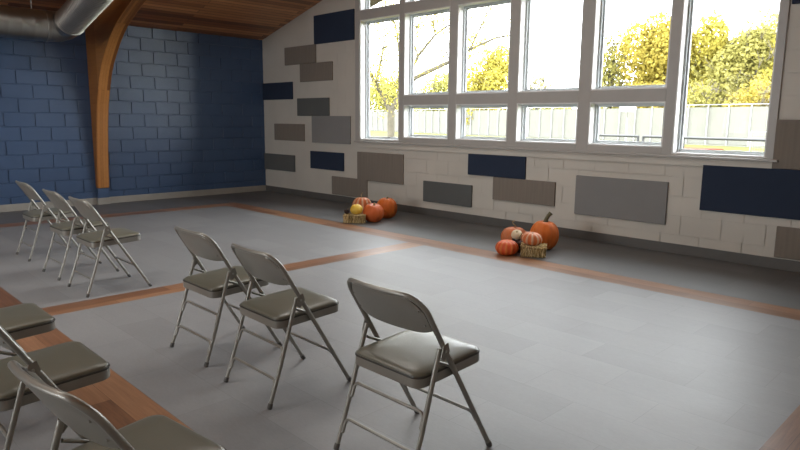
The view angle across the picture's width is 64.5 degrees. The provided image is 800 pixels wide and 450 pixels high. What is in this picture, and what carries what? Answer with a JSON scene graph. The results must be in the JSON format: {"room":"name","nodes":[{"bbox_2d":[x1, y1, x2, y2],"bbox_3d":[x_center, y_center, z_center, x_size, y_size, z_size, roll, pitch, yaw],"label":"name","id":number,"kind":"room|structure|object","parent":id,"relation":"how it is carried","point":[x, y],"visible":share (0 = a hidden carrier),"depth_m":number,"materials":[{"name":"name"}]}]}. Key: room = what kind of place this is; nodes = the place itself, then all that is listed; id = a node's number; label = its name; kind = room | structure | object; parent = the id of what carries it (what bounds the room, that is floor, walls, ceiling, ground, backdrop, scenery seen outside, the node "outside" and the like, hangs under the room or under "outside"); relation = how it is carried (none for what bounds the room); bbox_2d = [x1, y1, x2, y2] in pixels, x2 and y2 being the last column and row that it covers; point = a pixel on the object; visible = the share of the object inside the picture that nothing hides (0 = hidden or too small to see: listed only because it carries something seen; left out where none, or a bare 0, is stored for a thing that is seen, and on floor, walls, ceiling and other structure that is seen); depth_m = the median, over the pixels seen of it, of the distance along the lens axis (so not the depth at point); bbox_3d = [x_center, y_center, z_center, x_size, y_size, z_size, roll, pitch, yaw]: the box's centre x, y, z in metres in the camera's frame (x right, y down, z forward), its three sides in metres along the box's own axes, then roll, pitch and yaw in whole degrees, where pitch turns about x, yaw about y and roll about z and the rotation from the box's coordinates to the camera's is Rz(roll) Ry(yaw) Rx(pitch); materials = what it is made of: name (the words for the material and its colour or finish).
{"room":"event hall","nodes":[
{"label":"event hall","id":0,"kind":"room"},
{"bbox_2d":[0,26,265,204],"bbox_3d":[-7.372,-1.451,8.055,13.344,2.929,0.250,-9,13,-44],"label":"wall","id":1,"kind":"structure","parent":0,"point":[186,109],"depth_m":10.75,"materials":[{"name":"blue brick"}]},
{"bbox_2d":[96,188,108,197],"bbox_3d":[-4.899,-0.482,10.462,0.175,0.275,0.070,-9,13,-44],"label":"trim","id":2,"kind":"structure","parent":1,"relation":"attached to","point":[101,192],"depth_m":10.42,"materials":[{"name":"blue paint"}]},
{"bbox_2d":[85,0,145,187],"bbox_3d":[-0.784,-1.969,5.987,0.185,4.210,11.752,-9,13,-44],"label":"beam","id":3,"kind":"structure","parent":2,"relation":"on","point":[104,35],"depth_m":9.83,"materials":[{"name":"brown wood"}]},
{"bbox_2d":[0,185,265,211],"bbox_3d":[-7.269,-0.040,8.169,12.944,0.108,0.082,-9,13,-44],"label":"baseboard","id":4,"kind":"structure","parent":1,"relation":"attached to","point":[129,198],"depth_m":10.98,"materials":[{"name":"plastic"}]},
{"bbox_2d":[0,0,321,39],"bbox_3d":[-3.155,-2.954,3.451,13.414,1.850,12.460,-9,13,-44],"label":"ceiling","id":5,"kind":"structure","parent":0,"point":[249,19],"depth_m":10.64,"materials":[{"name":"brown wood"}]},
{"bbox_2d":[0,0,112,41],"bbox_3d":[-5.368,-2.747,5.277,6.440,1.568,4.617,-9,13,-44],"label":"air duct","id":6,"kind":"object","parent":5,"relation":"hanging from","point":[70,21],"visible":1,"depth_m":8.41,"materials":[{"name":"metal"}]},
{"bbox_2d":[0,191,799,449],"bbox_3d":[-3.179,0.793,4.084,13.344,0.120,12.160,-9,13,-44],"label":"floor","id":7,"kind":"structure","parent":0,"point":[587,344],"depth_m":4.28,"materials":[{"name":"grey plastic"}]},
{"bbox_2d":[0,303,55,352],"bbox_3d":[-1.948,0.522,3.058,0.535,0.780,0.478,-9,13,-44],"label":"folding chair","id":8,"kind":"object","parent":7,"relation":"on","point":[24,320],"visible":0.56,"depth_m":3.03,"materials":[{"name":"grey leather"}]},
{"bbox_2d":[0,303,53,331],"bbox_3d":[-1.936,0.461,3.059,0.398,0.046,0.398,-9,13,-44],"label":"seat cushion","id":9,"kind":"object","parent":8,"relation":"on","point":[25,317],"depth_m":3.04,"materials":[{"name":"grey leather"}]},
{"bbox_2d":[15,180,83,261],"bbox_3d":[-3.644,-0.074,6.556,0.535,0.780,0.478,-9,13,-44],"label":"folding chair","id":10,"kind":"object","parent":7,"relation":"on","point":[46,213],"visible":0.92,"depth_m":6.38,"materials":[{"name":"grey metal"}]},
{"bbox_2d":[23,208,73,216],"bbox_3d":[-3.632,-0.135,6.557,0.398,0.046,0.398,-9,13,-44],"label":"seat cushion","id":11,"kind":"object","parent":10,"relation":"on","point":[38,212],"depth_m":6.46,"materials":[{"name":"grey plastic"}]},
{"bbox_2d":[0,325,109,449],"bbox_3d":[-1.427,0.620,2.500,0.535,0.780,0.478,-9,13,-44],"label":"folding chair","id":12,"kind":"object","parent":7,"relation":"on","point":[67,366],"visible":0.79,"depth_m":2.41,"materials":[{"name":"grey metal"}]},
{"bbox_2d":[0,341,107,398],"bbox_3d":[-1.415,0.559,2.501,0.398,0.046,0.398,-9,13,-44],"label":"seat cushion","id":13,"kind":"object","parent":12,"relation":"on","point":[69,365],"depth_m":2.46,"materials":[{"name":"grey leather"}]},
{"bbox_2d":[42,189,119,280],"bbox_3d":[-2.965,0.051,5.839,0.535,0.780,0.478,-9,13,-44],"label":"folding chair","id":14,"kind":"object","parent":7,"relation":"on","point":[76,226],"visible":0.94,"depth_m":5.67,"materials":[{"name":"grey metal"}]},
{"bbox_2d":[50,219,107,229],"bbox_3d":[-2.953,-0.010,5.840,0.398,0.046,0.398,-9,13,-44],"label":"seat cushion","id":15,"kind":"object","parent":14,"relation":"on","point":[67,225],"depth_m":5.76,"materials":[{"name":"grey plastic"}]},
{"bbox_2d":[67,196,151,297],"bbox_3d":[-2.461,0.141,5.326,0.535,0.780,0.478,-9,13,-44],"label":"folding chair","id":16,"kind":"object","parent":7,"relation":"on","point":[106,237],"visible":1,"depth_m":5.20,"materials":[{"name":"grey metal"}]},
{"bbox_2d":[77,228,139,241],"bbox_3d":[-2.449,0.080,5.327,0.398,0.046,0.398,-9,13,-44],"label":"seat cushion","id":17,"kind":"object","parent":16,"relation":"on","point":[122,234],"depth_m":5.25,"materials":[{"name":"grey plastic"}]},
{"bbox_2d":[8,360,226,449],"bbox_3d":[-0.781,0.738,1.827,0.478,0.780,0.535,8,12,38],"label":"folding chair","id":18,"kind":"object","parent":7,"relation":"on","point":[95,431],"visible":1,"depth_m":1.71,"materials":[{"name":"grey metal"}]},
{"bbox_2d":[27,371,97,410],"bbox_3d":[-0.877,0.474,1.659,0.402,0.158,0.118,8,12,38],"label":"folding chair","id":19,"kind":"object","parent":18,"relation":"on","point":[55,403],"depth_m":1.53,"materials":[{"name":"grey plastic"}]},
{"bbox_2d":[71,415,224,449],"bbox_3d":[-0.771,0.676,1.829,0.398,0.046,0.398,8,12,38],"label":"seat cushion","id":20,"kind":"object","parent":18,"relation":"on","point":[154,432],"depth_m":1.91,"materials":[{"name":"grey leather"}]},
{"bbox_2d":[170,226,281,366],"bbox_3d":[-1.091,0.385,3.938,0.535,0.780,0.478,-9,13,-44],"label":"folding chair","id":21,"kind":"object","parent":7,"relation":"on","point":[230,280],"visible":0.9,"depth_m":3.78,"materials":[{"name":"grey metal"}]},
{"bbox_2d":[184,266,259,289],"bbox_3d":[-1.079,0.323,3.939,0.398,0.046,0.398,-9,13,-44],"label":"seat cushion","id":22,"kind":"object","parent":21,"relation":"on","point":[214,279],"depth_m":3.85,"materials":[{"name":"grey leather"}]},
{"bbox_2d":[224,243,350,409],"bbox_3d":[-0.609,0.477,3.411,0.535,0.780,0.478,-8,13,-43],"label":"folding chair","id":23,"kind":"object","parent":7,"relation":"on","point":[285,309],"visible":1,"depth_m":3.28,"materials":[{"name":"grey metal"}]},
{"bbox_2d":[241,287,337,319],"bbox_3d":[-0.597,0.415,3.412,0.398,0.046,0.398,-8,13,-43],"label":"seat cushion","id":24,"kind":"object","parent":23,"relation":"on","point":[278,305],"depth_m":3.34,"materials":[{"name":"grey leather"}]},
{"bbox_2d":[343,213,365,223],"bbox_3d":[-0.627,-0.093,8.818,0.327,0.128,0.296,1,9,4],"label":"bale","id":25,"kind":"object","parent":7,"relation":"on","point":[347,218],"visible":0.94,"depth_m":8.75,"materials":[{"name":"plant"}]},
{"bbox_2d":[350,204,362,214],"bbox_3d":[-0.606,-0.217,8.819,0.172,0.138,0.172,-9,13,-44],"label":"gourd","id":26,"kind":"object","parent":25,"relation":"on","point":[355,209],"visible":1,"depth_m":8.76,"materials":[{"name":"yellow food"}]},
{"bbox_2d":[352,192,370,212],"bbox_3d":[-0.559,-0.297,9.321,0.302,0.363,0.310,7,11,33],"label":"pumpkin","id":27,"kind":"object","parent":7,"relation":"on","point":[363,201],"visible":0.42,"depth_m":9.21,"materials":[{"name":"orange food"}]},
{"bbox_2d":[363,203,383,221],"bbox_3d":[-0.372,-0.180,8.901,0.293,0.275,0.299,-2,10,-17],"label":"pumpkin","id":28,"kind":"object","parent":7,"relation":"on","point":[374,212],"visible":0.98,"depth_m":8.80,"materials":[{"name":"orange food"}]},
{"bbox_2d":[377,197,396,217],"bbox_3d":[-0.196,-0.260,9.263,0.304,0.316,0.312,4,10,22],"label":"pumpkin","id":29,"kind":"object","parent":7,"relation":"on","point":[389,205],"visible":0.77,"depth_m":9.15,"materials":[{"name":"orange food"}]},
{"bbox_2d":[333,277,491,449],"bbox_3d":[0.062,0.597,2.723,0.535,0.780,0.478,-9,13,-44],"label":"folding chair","id":30,"kind":"object","parent":7,"relation":"on","point":[418,357],"visible":1,"depth_m":2.60,"materials":[{"name":"beige metal"}]},
{"bbox_2d":[356,330,477,376],"bbox_3d":[0.074,0.536,2.724,0.398,0.046,0.398,-9,13,-44],"label":"seat cushion","id":31,"kind":"object","parent":30,"relation":"on","point":[407,353],"depth_m":2.66,"materials":[{"name":"grey leather"}]},
{"bbox_2d":[495,240,518,255],"bbox_3d":[1.149,0.241,6.814,0.244,0.154,0.243,6,11,28],"label":"pumpkin","id":32,"kind":"object","parent":7,"relation":"on","point":[503,247],"visible":1,"depth_m":6.73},
{"bbox_2d":[501,220,525,240],"bbox_3d":[1.309,0.095,7.268,0.296,0.298,0.304,0,9,-6],"label":"pumpkin","id":33,"kind":"object","parent":7,"relation":"on","point":[506,233],"visible":0.46,"depth_m":7.20,"materials":[{"name":"orange food"}]},
{"bbox_2d":[512,233,522,252],"bbox_3d":[1.295,0.194,6.930,0.147,0.212,0.147,-9,13,-44],"label":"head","id":34,"kind":"object","parent":7,"relation":"on","point":[518,241],"visible":0.41,"depth_m":6.89},
{"bbox_2d":[511,230,522,239],"bbox_3d":[1.286,0.106,6.977,0.119,0.110,0.121,-9,13,-44],"label":"gourd","id":35,"kind":"object","parent":34,"relation":"on","point":[515,234],"visible":0.86,"depth_m":6.94,"materials":[{"name":"beige food"}]},
{"bbox_2d":[520,242,546,257],"bbox_3d":[1.421,0.268,6.748,0.283,0.132,0.322,3,10,14],"label":"bale","id":36,"kind":"object","parent":7,"relation":"on","point":[538,251],"visible":0.88,"depth_m":6.67,"materials":[{"name":"plant"}]},
{"bbox_2d":[521,232,541,245],"bbox_3d":[1.399,0.145,6.735,0.221,0.137,0.222,3,10,17],"label":"squash","id":37,"kind":"object","parent":36,"relation":"on","point":[529,238],"visible":1,"depth_m":6.66,"materials":[{"name":"orange food"}]},
{"bbox_2d":[530,212,558,249],"bbox_3d":[1.618,0.059,7.116,0.322,0.425,0.325,1,9,2],"label":"pumpkin","id":38,"kind":"object","parent":7,"relation":"on","point":[549,232],"visible":0.79,"depth_m":7.00,"materials":[{"name":"orange food"}]},
{"bbox_2d":[262,0,799,261],"bbox_3d":[1.531,-1.787,8.326,0.210,3.669,11.760,-9,13,-44],"label":"wall","id":39,"kind":"structure","parent":0,"point":[686,224],"depth_m":8.71,"materials":[{"name":"white brick"}]},
{"bbox_2d":[262,82,292,99],"bbox_3d":[-2.321,-2.534,12.007,0.026,0.315,0.990,-9,13,-44],"label":"acoustic panel","id":40,"kind":"object","parent":39,"relation":"attached to","point":[281,90],"visible":1,"depth_m":11.97,"materials":[{"name":"blue fabric"}]},
{"bbox_2d":[264,153,294,171],"bbox_3d":[-2.323,-1.208,12.217,0.026,0.310,1.019,-9,13,-44],"label":"acoustic panel","id":41,"kind":"object","parent":39,"relation":"attached to","point":[281,162],"visible":1,"depth_m":12.18,"materials":[{"name":"fabric"}]},
{"bbox_2d":[274,124,304,140],"bbox_3d":[-2.076,-1.738,11.879,0.026,0.310,0.960,-9,13,-44],"label":"acoustic panel","id":42,"kind":"object","parent":39,"relation":"attached to","point":[289,132],"visible":1,"depth_m":11.84,"materials":[{"name":"beige fabric"}]},
{"bbox_2d":[284,44,315,65],"bbox_3d":[-1.797,-3.050,11.386,0.026,0.315,0.940,-9,13,-44],"label":"acoustic panel","id":43,"kind":"object","parent":39,"relation":"attached to","point":[305,54],"visible":1,"depth_m":11.35,"materials":[{"name":"beige fabric"}]},
{"bbox_2d":[297,98,329,115],"bbox_3d":[-1.549,-2.100,11.280,0.026,0.311,0.930,-9,13,-44],"label":"acoustic panel","id":44,"kind":"object","parent":39,"relation":"attached to","point":[305,106],"visible":1,"depth_m":11.25,"materials":[{"name":"fabric"}]},
{"bbox_2d":[300,61,332,81],"bbox_3d":[-1.474,-2.680,11.111,0.026,0.313,0.930,-9,13,-44],"label":"acoustic panel","id":45,"kind":"object","parent":39,"relation":"attached to","point":[321,71],"visible":1,"depth_m":11.07,"materials":[{"name":"beige fabric"}]},
{"bbox_2d":[310,151,343,170],"bbox_3d":[-1.288,-1.131,11.162,0.026,0.312,0.940,-9,13,-44],"label":"acoustic panel","id":46,"kind":"object","parent":39,"relation":"attached to","point":[318,159],"visible":1,"depth_m":11.13,"materials":[{"name":"blue fabric"}]},
{"bbox_2d":[312,116,350,143],"bbox_3d":[-1.202,-1.652,10.991,0.026,0.468,1.063,-9,13,-44],"label":"acoustic panel","id":47,"kind":"object","parent":39,"relation":"attached to","point":[325,129],"visible":1,"depth_m":10.95,"materials":[{"name":"grey fabric"}]},
{"bbox_2d":[314,9,354,43],"bbox_3d":[-1.117,-3.318,10.644,0.026,0.480,1.070,-9,13,-44],"label":"acoustic panel","id":48,"kind":"object","parent":39,"relation":"attached to","point":[338,26],"visible":1,"depth_m":10.60,"materials":[{"name":"blue fabric"}]},
{"bbox_2d":[332,176,367,197],"bbox_3d":[-0.865,-0.647,10.801,0.026,0.313,0.926,-9,13,-44],"label":"acoustic panel","id":49,"kind":"object","parent":39,"relation":"attached to","point":[352,187],"visible":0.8,"depth_m":10.77,"materials":[{"name":"beige fabric"}]},
{"bbox_2d":[370,0,382,7],"bbox_3d":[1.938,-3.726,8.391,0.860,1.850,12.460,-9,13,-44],"label":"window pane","id":50,"kind":"structure","parent":39,"relation":"attached to","point":[372,2],"depth_m":11.31,"materials":[{"name":"glass"}]},
{"bbox_2d":[357,152,403,184],"bbox_3d":[-0.327,-0.923,10.204,0.026,0.465,1.085,-9,13,-44],"label":"acoustic panel","id":51,"kind":"object","parent":39,"relation":"attached to","point":[376,167],"visible":1,"depth_m":10.16,"materials":[{"name":"beige fabric"}]},
{"bbox_2d":[423,181,472,206],"bbox_3d":[0.682,-0.458,9.236,0.026,0.309,0.935,-9,13,-44],"label":"acoustic panel","id":52,"kind":"object","parent":39,"relation":"attached to","point":[436,192],"visible":1,"depth_m":9.20,"materials":[{"name":"fabric"}]},
{"bbox_2d":[468,154,525,178],"bbox_3d":[1.292,-0.795,8.554,0.026,0.292,0.955,-9,13,-44],"label":"acoustic panel","id":53,"kind":"object","parent":39,"relation":"attached to","point":[514,167],"visible":1,"depth_m":8.52,"materials":[{"name":"blue fabric"}]},
{"bbox_2d":[492,177,555,206],"bbox_3d":[1.605,-0.443,8.287,0.026,0.306,0.965,-9,13,-44],"label":"acoustic panel","id":54,"kind":"object","parent":39,"relation":"attached to","point":[505,189],"visible":1,"depth_m":8.25,"materials":[{"name":"beige fabric"}]},
{"bbox_2d":[266,185,799,272],"bbox_3d":[1.440,-0.018,8.536,0.012,0.108,11.747,-9,13,-44],"label":"baseboard","id":55,"kind":"structure","parent":39,"relation":"attached to","point":[748,259],"depth_m":7.50,"materials":[{"name":"plastic"}]},
{"bbox_2d":[354,0,790,168],"bbox_3d":[1.541,-2.658,8.133,0.265,3.519,6.280,-9,13,-44],"label":"window","id":56,"kind":"structure","parent":39,"relation":"in","point":[589,96],"depth_m":8.07,"materials":[{"name":"white paint"}]},
{"bbox_2d":[574,175,668,224],"bbox_3d":[2.535,-0.304,7.350,0.026,0.470,1.120,-9,13,-44],"label":"acoustic panel","id":57,"kind":"object","parent":39,"relation":"attached to","point":[616,198],"visible":1,"depth_m":7.30,"materials":[{"name":"grey fabric"}]},
{"bbox_2d":[699,165,799,219],"bbox_3d":[3.559,-0.328,6.290,0.026,0.477,1.100,-9,13,-44],"label":"acoustic panel","id":58,"kind":"object","parent":39,"relation":"attached to","point":[765,192],"visible":1,"depth_m":6.32,"materials":[{"name":"blue fabric"}]},
{"bbox_2d":[772,120,799,169],"bbox_3d":[4.010,-0.717,5.764,0.026,0.468,1.086,-9,13,-44],"label":"acoustic panel","id":59,"kind":"object","parent":39,"relation":"attached to","point":[787,135],"visible":1,"depth_m":6.06,"materials":[{"name":"beige fabric"}]},
{"bbox_2d":[774,226,799,259],"bbox_3d":[4.018,0.219,5.902,0.026,0.306,0.938,-9,13,-44],"label":"acoustic panel","id":60,"kind":"object","parent":39,"relation":"attached to","point":[787,241],"visible":1,"depth_m":6.14,"materials":[{"name":"beige fabric"}]},
{"bbox_2d":[792,0,799,3],"bbox_3d":[4.039,-2.227,5.498,0.026,0.472,1.084,-9,13,-44],"label":"acoustic panel","id":61,"kind":"object","parent":39,"relation":"attached to","point":[793,1],"visible":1,"depth_m":5.88,"materials":[{"name":"blue fabric"}]},
{"label":"outside","id":62,"kind":"structure","parent":0,"visible":0},
{"bbox_2d":[370,130,764,151],"bbox_3d":[31.748,-14.637,100.205,172.806,0.200,220.000,-9,13,-44],"label":"lawn","id":63,"kind":"structure","parent":62,"point":[377,133],"depth_m":46.30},
{"bbox_2d":[370,74,421,111],"bbox_3d":[-2.013,-18.754,96.939,8.480,8.387,10.069,7,12,35],"label":"tree","id":64,"kind":"object","parent":63,"relation":"on","point":[375,100],"visible":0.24,"depth_m":94.70,"materials":[{"name":"yellow plant"}]},
{"bbox_2d":[397,71,447,110],"bbox_3d":[3.879,-16.984,87.002,9.187,8.258,9.125,5,10,23],"label":"tree","id":65,"kind":"object","parent":63,"relation":"on","point":[441,86],"visible":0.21,"depth_m":84.87,"materials":[{"name":"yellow plant"}]},
{"bbox_2d":[370,0,544,136],"bbox_3d":[1.540,-7.340,27.158,9.279,8.780,3.556,0,9,-2],"label":"spreading tree","id":66,"kind":"object","parent":63,"relation":"on","point":[374,77],"visible":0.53,"depth_m":26.89,"materials":[{"name":"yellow plant"}]},
{"bbox_2d":[466,31,508,124],"bbox_3d":[10.095,-15.947,71.575,7.095,11.372,7.645,7,11,32],"label":"tree","id":67,"kind":"object","parent":63,"relation":"on","point":[496,77],"visible":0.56,"depth_m":69.86,"materials":[{"name":"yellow plant"}]},
{"bbox_2d":[527,69,558,109],"bbox_3d":[15.274,-13.317,68.722,7.792,7.217,5.656,-6,12,-35],"label":"tree","id":68,"kind":"object","parent":63,"relation":"on","point":[541,78],"visible":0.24,"depth_m":67.52,"materials":[{"name":"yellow plant"}]},
{"bbox_2d":[531,107,572,109],"bbox_3d":[15.946,-10.892,63.551,5.516,4.154,6.002,0,9,-2],"label":"shrub","id":69,"kind":"object","parent":63,"relation":"on","point":[531,107],"visible":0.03,"depth_m":63.83,"materials":[{"name":"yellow plant"}]},
{"bbox_2d":[370,130,764,147],"bbox_3d":[6.501,-10.266,71.761,24.960,0.020,90.307,-9,13,-44],"label":"paving","id":70,"kind":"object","parent":63,"relation":"on","point":[370,130],"depth_m":57.72,"materials":[{"name":"grey concrete"}]},
{"bbox_2d":[370,103,768,145],"bbox_3d":[7.013,-11.705,71.785,0.198,2.860,93.140,-5,11,-29],"label":"fence","id":71,"kind":"object","parent":70,"relation":"on","point":[721,122],"visible":0.43,"depth_m":52.76,"materials":[{"name":"white wood"}]},
{"bbox_2d":[600,24,637,108],"bbox_3d":[19.604,-13.288,58.832,4.484,10.477,5.986,2,10,11],"label":"tree","id":72,"kind":"object","parent":63,"relation":"on","point":[608,78],"visible":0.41,"depth_m":58.02,"materials":[{"name":"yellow plant"}]},
{"bbox_2d":[599,134,638,141],"bbox_3d":[9.320,-3.488,28.024,0.100,1.020,2.723,-6,12,-36],"label":"fence","id":73,"kind":"object","parent":63,"relation":"on","point":[605,135],"visible":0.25,"depth_m":27.58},
{"bbox_2d":[619,106,636,140],"bbox_3d":[14.387,-6.416,40.240,0.863,2.890,0.864,-4,10,-25],"label":"basketball hoop","id":74,"kind":"object","parent":63,"relation":"on","point":[622,109],"visible":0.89,"depth_m":40.09},
{"bbox_2d":[642,135,661,141],"bbox_3d":[10.611,-3.179,26.235,0.101,1.020,1.424,-6,11,-33],"label":"fence","id":75,"kind":"object","parent":63,"relation":"on","point":[643,136],"visible":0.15,"depth_m":26.45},
{"bbox_2d":[615,10,695,107],"bbox_3d":[22.465,-13.102,55.877,6.874,11.147,7.204,9,13,42],"label":"tree","id":76,"kind":"object","parent":63,"relation":"on","point":[652,52],"visible":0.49,"depth_m":54.66,"materials":[{"name":"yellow plant"}]},
{"bbox_2d":[627,80,699,107],"bbox_3d":[21.966,-9.394,52.185,4.968,5.032,6.251,-6,12,-36],"label":"shrub","id":77,"kind":"object","parent":63,"relation":"on","point":[654,83],"visible":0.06,"depth_m":51.96,"materials":[{"name":"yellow plant"}]},
{"bbox_2d":[684,147,722,149],"bbox_3d":[17.576,-4.565,37.911,2.888,0.060,2.890,1,9,1],"label":"bed","id":78,"kind":"object","parent":63,"relation":"on","point":[684,147],"visible":0.43,"depth_m":37.44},
{"bbox_2d":[687,9,733,103],"bbox_3d":[25.779,-12.617,53.764,7.994,10.932,6.039,-7,12,-39],"label":"tree","id":79,"kind":"object","parent":63,"relation":"on","point":[701,38],"visible":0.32,"depth_m":52.10,"materials":[{"name":"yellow plant"}]},
{"bbox_2d":[686,78,750,107],"bbox_3d":[23.753,-9.038,50.348,5.927,4.965,7.535,-3,10,-23],"label":"shrub","id":80,"kind":"object","parent":63,"relation":"on","point":[701,100],"visible":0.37,"depth_m":48.59,"materials":[{"name":"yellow plant"}]},
{"bbox_2d":[683,137,765,150],"bbox_3d":[13.368,-2.519,22.412,0.102,1.020,7.151,-7,12,-37],"label":"fence","id":81,"kind":"object","parent":63,"relation":"on","point":[697,138],"visible":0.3,"depth_m":23.83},
{"bbox_2d":[688,7,777,106],"bbox_3d":[27.525,-12.090,51.200,8.377,10.768,7.225,2,10,11],"label":"tree","id":82,"kind":"object","parent":63,"relation":"on","point":[749,51],"visible":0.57,"depth_m":49.66,"materials":[{"name":"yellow plant"}]},
{"bbox_2d":[720,75,771,106],"bbox_3d":[26.192,-8.347,46.052,5.690,5.055,5.090,4,10,18],"label":"shrub","id":83,"kind":"object","parent":63,"relation":"on","point":[759,88],"visible":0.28,"depth_m":45.49,"materials":[{"name":"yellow plant"}]},
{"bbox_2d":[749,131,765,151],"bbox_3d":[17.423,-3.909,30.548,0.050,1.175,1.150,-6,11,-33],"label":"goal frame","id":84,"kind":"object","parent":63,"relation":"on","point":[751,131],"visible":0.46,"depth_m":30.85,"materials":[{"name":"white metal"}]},
{"bbox_2d":[739,12,778,86],"bbox_3d":[34.058,-13.622,57.243,8.231,11.921,10.100,-3,10,-23],"label":"tree","id":85,"kind":"object","parent":63,"relation":"on","point":[775,12],"visible":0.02,"depth_m":56.98,"materials":[{"name":"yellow plant"}]},
{"bbox_2d":[748,15,776,106],"bbox_3d":[30.783,-11.133,47.424,8.159,10.342,7.317,-4,10,-23],"label":"tree","id":86,"kind":"object","parent":63,"relation":"on","point":[768,76],"visible":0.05,"depth_m":47.86,"materials":[{"name":"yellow plant"}]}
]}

